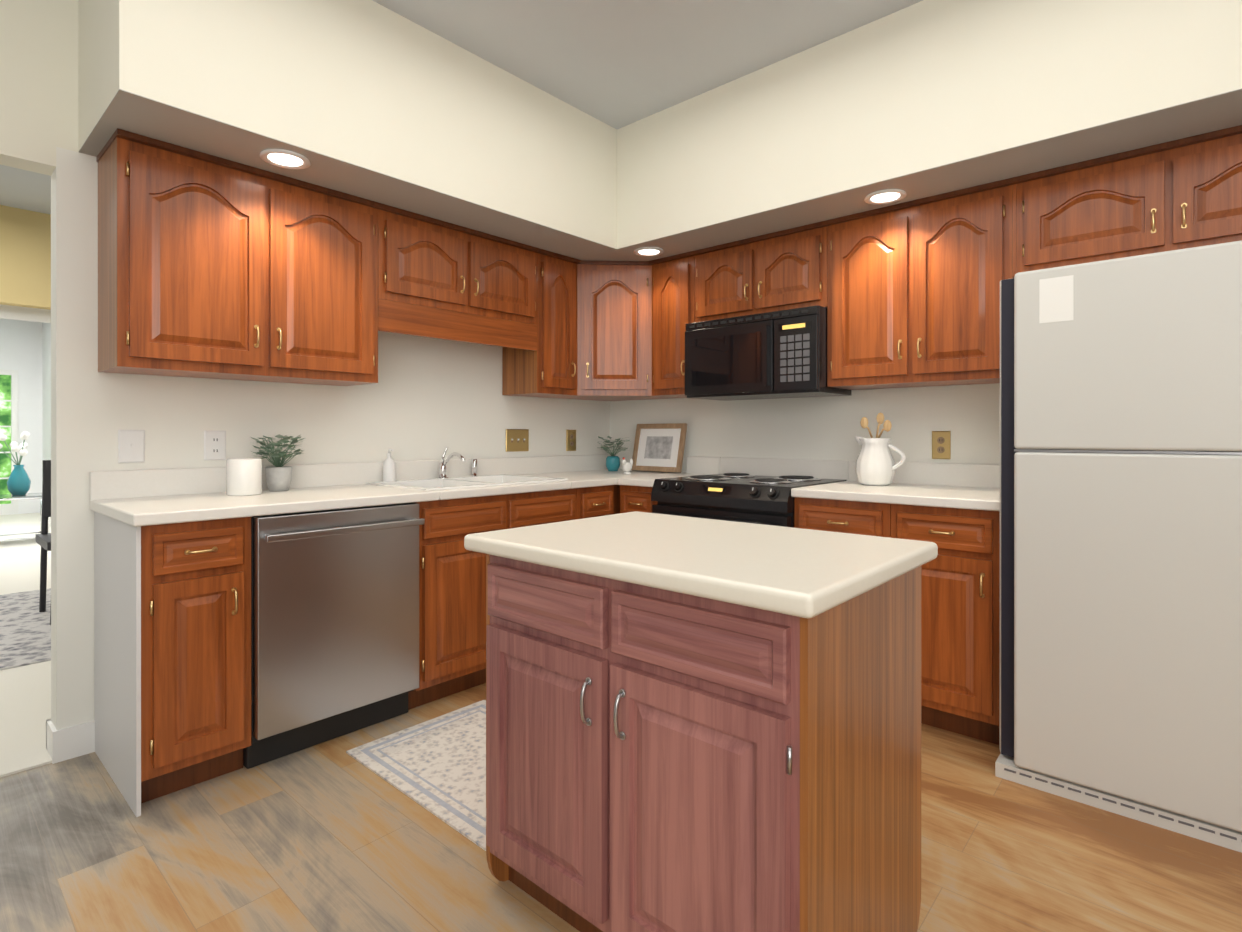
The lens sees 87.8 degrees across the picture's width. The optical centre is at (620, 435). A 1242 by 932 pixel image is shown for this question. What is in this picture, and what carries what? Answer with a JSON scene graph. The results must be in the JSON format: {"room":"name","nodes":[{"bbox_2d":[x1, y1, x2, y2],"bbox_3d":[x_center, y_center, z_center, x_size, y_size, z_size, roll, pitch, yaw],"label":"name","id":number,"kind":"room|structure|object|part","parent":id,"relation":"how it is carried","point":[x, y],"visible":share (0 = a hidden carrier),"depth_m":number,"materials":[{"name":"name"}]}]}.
{"room":"kitchen","nodes":[
{"label":"kitchen","id":0,"kind":"room"},
{"bbox_2d":[0,320,39,513],"bbox_3d":[-10.386,-0.263,7.332,0.120,2.800,5.700,0,0,42],"label":"wall","id":1,"kind":"structure","parent":0,"point":[25,342],"depth_m":9.30,"materials":[{"name":"white paint"}]},
{"bbox_2d":[0,369,17,514],"bbox_3d":[-9.177,0.106,8.626,0.070,2.060,1.640,0,0,42],"label":"french door","id":2,"kind":"structure","parent":1,"relation":"in","point":[9,509],"depth_m":9.18,"materials":[{"name":"white"}]},
{"bbox_2d":[0,205,50,309],"bbox_3d":[-4.865,-0.260,4.302,0.120,2.800,8.500,0,0,42],"label":"wall","id":3,"kind":"structure","parent":0,"point":[25,258],"depth_m":4.74,"materials":[{"name":"yellow paint"}]},
{"bbox_2d":[0,304,50,327],"bbox_3d":[-5.234,-0.910,3.994,0.015,0.100,2.950,0,0,42],"label":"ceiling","id":4,"kind":"structure","parent":0,"point":[14,314],"depth_m":4.87,"materials":[{"name":"white paint"}]},
{"bbox_2d":[0,513,51,777],"bbox_3d":[-6.047,1.165,5.353,10.200,0.068,8.500,0,0,42],"label":"floor","id":5,"kind":"structure","parent":0,"point":[25,703],"depth_m":2.92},
{"bbox_2d":[0,492,49,541],"bbox_3d":[-6.516,0.883,6.706,0.522,0.492,0.822,0,0,42],"label":"glass side table","id":6,"kind":"object","parent":5,"relation":"on","point":[5,497],"visible":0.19,"depth_m":6.81,"materials":[{"name":"silver metal"}]},
{"bbox_2d":[0,432,30,495],"bbox_3d":[-6.375,0.299,6.773,0.376,0.674,0.281,0,0,42],"label":"vase","id":7,"kind":"object","parent":6,"relation":"on","point":[18,482],"visible":1,"depth_m":6.78,"materials":[{"name":"teal ceramic"}]},
{"bbox_2d":[0,588,50,669],"bbox_3d":[-4.199,1.129,3.231,1.980,0.008,2.580,0,0,42],"label":"living room rug","id":8,"kind":"object","parent":5,"relation":"on","point":[25,632],"depth_m":3.71,"materials":[{"name":"grey carpet"}]},
{"bbox_2d":[35,460,50,624],"bbox_3d":[-3.389,0.642,4.129,0.480,0.965,0.480,0,0,42],"label":"chair","id":9,"kind":"object","parent":8,"relation":"on","point":[43,539],"visible":0.29,"depth_m":4.10,"materials":[{"name":"grey"}]},
{"bbox_2d":[40,324,50,491],"bbox_3d":[-6.203,-0.263,7.510,6.140,2.800,0.120,0,0,42],"label":"wall","id":10,"kind":"structure","parent":0,"point":[45,332],"depth_m":9.23,"materials":[{"name":"white paint"}]},
{"bbox_2d":[0,0,609,729],"bbox_3d":[-2.570,-0.258,1.676,0.120,2.800,7.620,0,0,42],"label":"wall","id":11,"kind":"structure","parent":0,"point":[428,398],"depth_m":2.38,"materials":[{"name":"paint"}]},
{"bbox_2d":[46,719,94,752],"bbox_3d":[-0.831,1.081,3.735,0.012,0.102,3.752,0,0,42],"label":"baseboard","id":12,"kind":"structure","parent":11,"relation":"attached to","point":[70,742],"depth_m":2.29,"materials":[{"name":"white wood"}]},
{"bbox_2d":[118,430,144,462],"bbox_3d":[-1.826,0.042,2.410,0.017,0.123,0.080,0,0,42],"label":"switch plate","id":13,"kind":"object","parent":11,"relation":"attached to","point":[131,446],"visible":1,"depth_m":2.41,"materials":[{"name":"white plastic"}]},
{"bbox_2d":[204,431,225,459],"bbox_3d":[-1.646,0.041,2.619,0.009,0.120,0.078,0,0,42],"label":"electrical outlet plate","id":14,"kind":"object","parent":11,"relation":"attached to","point":[214,445],"visible":1,"depth_m":2.62,"materials":[{"name":"white plastic"}]},
{"bbox_2d":[96,128,579,396],"bbox_3d":[-1.059,-0.618,3.020,0.349,0.779,2.138,0,0,42],"label":"upper cabinet","id":15,"kind":"object","parent":11,"relation":"attached to","point":[212,267],"visible":1,"depth_m":2.54,"materials":[{"name":"brown wood"}]},
{"bbox_2d":[506,429,528,451],"bbox_3d":[-0.604,0.030,3.786,0.017,0.130,0.170,0,0,42],"label":"switch plate","id":16,"kind":"object","parent":11,"relation":"attached to","point":[517,439],"visible":1,"depth_m":3.79,"materials":[{"name":"brown metal"}]},
{"bbox_2d":[566,430,575,450],"bbox_3d":[-0.316,0.033,4.117,0.009,0.135,0.085,0,0,42],"label":"electrical outlet plate","id":17,"kind":"object","parent":11,"relation":"attached to","point":[570,440],"visible":1,"depth_m":4.11,"materials":[{"name":"brown metal"}]},
{"bbox_2d":[543,260,675,400],"bbox_3d":[-0.049,-0.619,3.961,0.609,0.779,0.609,0,0,42],"label":"upper cabinet","id":18,"kind":"object","parent":11,"relation":"attached to","point":[614,330],"visible":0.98,"depth_m":3.73,"materials":[{"name":"brown wood"}]},
{"bbox_3d":[-0.025,-0.610,3.728,0.250,0.604,0.276,0,0,42],"label":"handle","id":19,"kind":"part","parent":18,"relation":"part of","materials":[{"name":"brown wood"}]},
{"bbox_2d":[78,0,617,259],"bbox_3d":[-0.981,-1.334,2.899,0.630,0.650,2.160,0,0,42],"label":"bulkhead soffit","id":20,"kind":"structure","parent":0,"point":[372,100],"depth_m":2.44,"materials":[{"name":"paint"}]},
{"bbox_2d":[260,149,310,168],"bbox_3d":[-1.222,-1.003,2.350,0.166,0.010,0.166,0,0,42],"label":"recessed light","id":21,"kind":"object","parent":20,"relation":"attached to","point":[283,158],"visible":1,"depth_m":2.34,"materials":[{"name":"white"}]},
{"bbox_2d":[0,0,922,308],"bbox_3d":[-3.243,-1.689,2.860,17.700,0.060,8.500,0,0,42],"label":"ceiling","id":22,"kind":"structure","parent":0,"point":[616,64],"depth_m":2.71,"materials":[{"name":"paint"}]},
{"bbox_2d":[0,683,1241,931],"bbox_3d":[0.279,1.174,-0.853,7.500,0.060,7.620,0,0,42],"label":"floor","id":23,"kind":"structure","parent":0,"point":[332,835],"depth_m":1.74,"materials":[{"name":"brown wood"}]},
{"bbox_2d":[243,503,424,768],"bbox_3d":[-1.222,0.707,2.560,0.683,0.868,0.606,0,0,42],"label":"dishwasher","id":24,"kind":"object","parent":23,"relation":"on","point":[334,623],"visible":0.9,"depth_m":2.33,"materials":[{"name":"silver metal"}]},
{"bbox_3d":[-0.988,0.342,2.351,0.054,0.024,0.582,0,0,42],"label":"handle","id":25,"kind":"part","parent":24,"relation":"part of","materials":[{"name":"silver metal"}]},
{"bbox_2d":[94,485,619,816],"bbox_3d":[-0.745,0.706,3.145,0.654,0.870,2.754,0,0,42],"label":"base cabinet","id":26,"kind":"object","parent":23,"relation":"on","point":[172,658],"depth_m":2.10,"materials":[{"name":"brown wood"}]},
{"bbox_2d":[89,454,682,526],"bbox_3d":[-0.753,0.199,3.143,0.645,0.140,2.770,0,0,42],"label":"countertop","id":27,"kind":"structure","parent":26,"relation":"on","point":[143,497],"depth_m":2.58,"materials":[{"name":"laminate"}]},
{"bbox_2d":[226,458,261,495],"bbox_3d":[-1.461,0.161,2.504,0.120,0.140,0.120,0,0,42],"label":"crock","id":28,"kind":"object","parent":27,"relation":"on","point":[243,476],"visible":1,"depth_m":2.46,"materials":[{"name":"white ceramic"}]},
{"bbox_2d":[251,434,304,490],"bbox_3d":[-1.424,0.113,2.683,0.207,0.234,0.212,0,0,42],"label":"plant pot","id":29,"kind":"object","parent":27,"relation":"on","point":[278,475],"visible":1,"depth_m":2.65,"materials":[{"name":"white ceramic"}]},
{"bbox_2d":[383,449,394,481],"bbox_3d":[-1.116,0.148,3.113,0.063,0.163,0.056,0,0,42],"label":"soap dispenser","id":30,"kind":"object","parent":27,"relation":"on","point":[389,469],"visible":0.9,"depth_m":3.10,"materials":[{"name":"white plastic"}]},
{"bbox_2d":[436,447,465,477],"bbox_3d":[-0.862,0.146,3.289,0.227,0.168,0.064,0,0,42],"label":"faucet","id":31,"kind":"object","parent":27,"relation":"on","point":[442,469],"visible":0.85,"depth_m":3.33,"materials":[{"name":"silver metal"}]},
{"bbox_2d":[365,475,567,490],"bbox_3d":[-0.735,0.245,3.156,0.520,0.046,0.810,0,0,42],"label":"drop-in sink","id":32,"kind":"object","parent":27,"relation":"in","point":[453,483],"visible":0.42,"depth_m":3.22,"materials":[{"name":"white ceramic"}]},
{"bbox_2d":[471,459,476,475],"bbox_3d":[-0.793,0.180,3.489,0.044,0.100,0.044,0,0,42],"label":"sprayer","id":33,"kind":"object","parent":27,"relation":"on","point":[474,466],"visible":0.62,"depth_m":3.48,"materials":[{"name":"silver metal"}]},
{"bbox_2d":[597,436,628,470],"bbox_3d":[-0.058,0.116,4.122,0.238,0.225,0.253,0,0,42],"label":"potted plant","id":34,"kind":"object","parent":27,"relation":"on","point":[612,462],"visible":1,"depth_m":4.09,"materials":[{"name":"teal ceramic"}]},
{"bbox_2d":[622,457,632,473],"bbox_3d":[0.039,0.179,3.816,0.048,0.100,0.095,0,0,42],"label":"rooster figurine","id":35,"kind":"object","parent":27,"relation":"on","point":[627,467],"visible":1,"depth_m":3.79,"materials":[{"name":"white ceramic"}]},
{"bbox_2d":[632,423,686,472],"bbox_3d":[0.232,0.077,3.999,0.385,0.297,0.080,0,0,42],"label":"picture frame","id":36,"kind":"object","parent":27,"relation":"on","point":[659,447],"visible":0.96,"depth_m":3.99,"materials":[{"name":"brown wood"}]},
{"bbox_2d":[346,700,485,850],"bbox_3d":[-0.428,1.137,2.222,0.960,0.008,0.600,0,0,42],"label":"runner rug","id":37,"kind":"object","parent":23,"relation":"on","point":[436,766],"visible":0.52,"depth_m":2.22,"materials":[{"name":"beige fabric"}]},
{"bbox_2d":[486,554,920,931],"bbox_3d":[0.161,0.715,1.537,0.860,0.855,0.632,0,0,42],"label":"base cabinet","id":38,"kind":"object","parent":23,"relation":"on","point":[659,760],"visible":0.98,"depth_m":1.25,"materials":[{"name":"brown wood"}]},
{"bbox_2d":[464,511,937,617],"bbox_3d":[0.170,0.266,1.547,0.920,0.040,0.665,0,0,42],"label":"countertop","id":39,"kind":"structure","parent":38,"relation":"on","point":[804,573],"depth_m":1.34,"materials":[{"name":"laminate"}]},
{"bbox_2d":[651,473,846,527],"bbox_3d":[0.634,0.676,3.267,0.756,0.929,0.688,0,0,42],"label":"range","id":40,"kind":"object","parent":23,"relation":"on","point":[748,498],"visible":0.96,"depth_m":3.05,"materials":[{"name":"black metal"}]},
{"bbox_3d":[0.422,0.396,3.028,0.656,0.022,0.051,0,0,42],"label":"handle","id":41,"kind":"part","parent":40,"relation":"part of","materials":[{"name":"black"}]},
{"bbox_3d":[0.441,0.257,3.049,0.657,0.050,0.040,0,0,42],"label":"knob","id":42,"kind":"part","parent":40,"relation":"part of","materials":[{"name":"black"}]},
{"bbox_3d":[0.460,0.283,3.070,0.756,0.114,0.072,0,0,42],"label":"panel","id":43,"kind":"part","parent":40,"relation":"part of","materials":[{"name":"black"}]},
{"bbox_2d":[620,485,999,744],"bbox_3d":[0.863,0.706,3.122,1.828,0.870,0.654,0,0,42],"label":"base cabinet","id":44,"kind":"object","parent":23,"relation":"on","point":[960,633],"depth_m":2.41,"materials":[{"name":"brown wood"}]},
{"bbox_2d":[618,456,999,510],"bbox_3d":[0.875,0.199,3.117,1.818,0.140,0.645,0,0,42],"label":"countertop","id":45,"kind":"structure","parent":44,"relation":"on","point":[962,486],"depth_m":2.96,"materials":[{"name":"laminate"}]},
{"bbox_2d":[855,436,905,485],"bbox_3d":[1.192,0.117,2.976,0.232,0.227,0.171,0,0,42],"label":"pitcher","id":46,"kind":"object","parent":45,"relation":"on","point":[876,465],"visible":1,"depth_m":2.93,"materials":[{"name":"white ceramic"}]},
{"bbox_2d":[860,413,891,437],"bbox_3d":[1.185,-0.046,2.987,0.135,0.120,0.061,0,0,42],"label":"wooden utensils","id":47,"kind":"object","parent":46,"relation":"in","point":[887,425],"visible":1,"depth_m":2.99,"materials":[{"name":"brown wood"}]},
{"bbox_2d":[995,240,1241,852],"bbox_3d":[1.772,0.304,2.177,0.760,1.675,0.825,0,0,42],"label":"refrigerator","id":48,"kind":"object","parent":23,"relation":"on","point":[1120,536],"visible":1,"depth_m":1.92,"materials":[{"name":"white metal"}]},
{"bbox_3d":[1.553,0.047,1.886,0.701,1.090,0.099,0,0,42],"label":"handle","id":49,"kind":"part","parent":48,"relation":"part of","materials":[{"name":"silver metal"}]},
{"bbox_2d":[610,383,999,472],"bbox_3d":[2.769,-0.258,1.950,7.500,2.800,0.120,0,0,42],"label":"wall","id":50,"kind":"structure","parent":0,"point":[831,428],"depth_m":3.37,"materials":[{"name":"paint"}]},
{"bbox_2d":[932,431,950,458],"bbox_3d":[1.488,0.046,3.001,0.080,0.130,0.009,0,0,42],"label":"electrical outlet plate","id":51,"kind":"object","parent":50,"relation":"attached to","point":[941,444],"visible":1,"depth_m":3.00,"materials":[{"name":"brown metal"}]},
{"bbox_2d":[649,125,1241,397],"bbox_3d":[1.294,-0.618,2.942,2.754,0.779,0.349,0,0,42],"label":"upper cabinet","id":52,"kind":"object","parent":50,"relation":"attached to","point":[906,294],"visible":1,"depth_m":2.70,"materials":[{"name":"brown wood"}]},
{"bbox_2d":[685,305,850,400],"bbox_3d":[0.747,-0.403,3.371,0.756,0.403,0.431,0,0,42],"label":"over-the-range microwave","id":53,"kind":"object","parent":52,"relation":"attached to","point":[776,354],"visible":0.98,"depth_m":3.19,"materials":[{"name":"black"}]},
{"bbox_2d":[590,0,1241,260],"bbox_3d":[2.520,-1.333,1.669,7.500,0.650,0.630,0,0,42],"label":"bulkhead soffit","id":54,"kind":"structure","parent":0,"point":[925,98],"depth_m":2.48,"materials":[{"name":"paint"}]},
{"bbox_2d":[634,247,663,255],"bbox_3d":[0.153,-1.004,3.537,0.166,0.010,0.166,0,0,42],"label":"recessed light","id":55,"kind":"object","parent":54,"relation":"attached to","point":[649,251],"visible":0.96,"depth_m":3.53,"materials":[{"name":"white"}]},
{"bbox_2d":[864,189,906,204],"bbox_3d":[1.115,-1.003,2.723,0.166,0.010,0.166,0,0,42],"label":"recessed light","id":56,"kind":"object","parent":54,"relation":"attached to","point":[887,196],"visible":0.98,"depth_m":2.71,"materials":[{"name":"white"}]},
{"label":"outside","id":57,"kind":"structure","parent":0,"visible":0},
{"bbox_2d":[0,375,10,503],"bbox_3d":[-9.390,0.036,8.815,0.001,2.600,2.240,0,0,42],"label":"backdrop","id":58,"kind":"structure","parent":57,"point":[5,420],"depth_m":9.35,"materials":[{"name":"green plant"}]}
]}

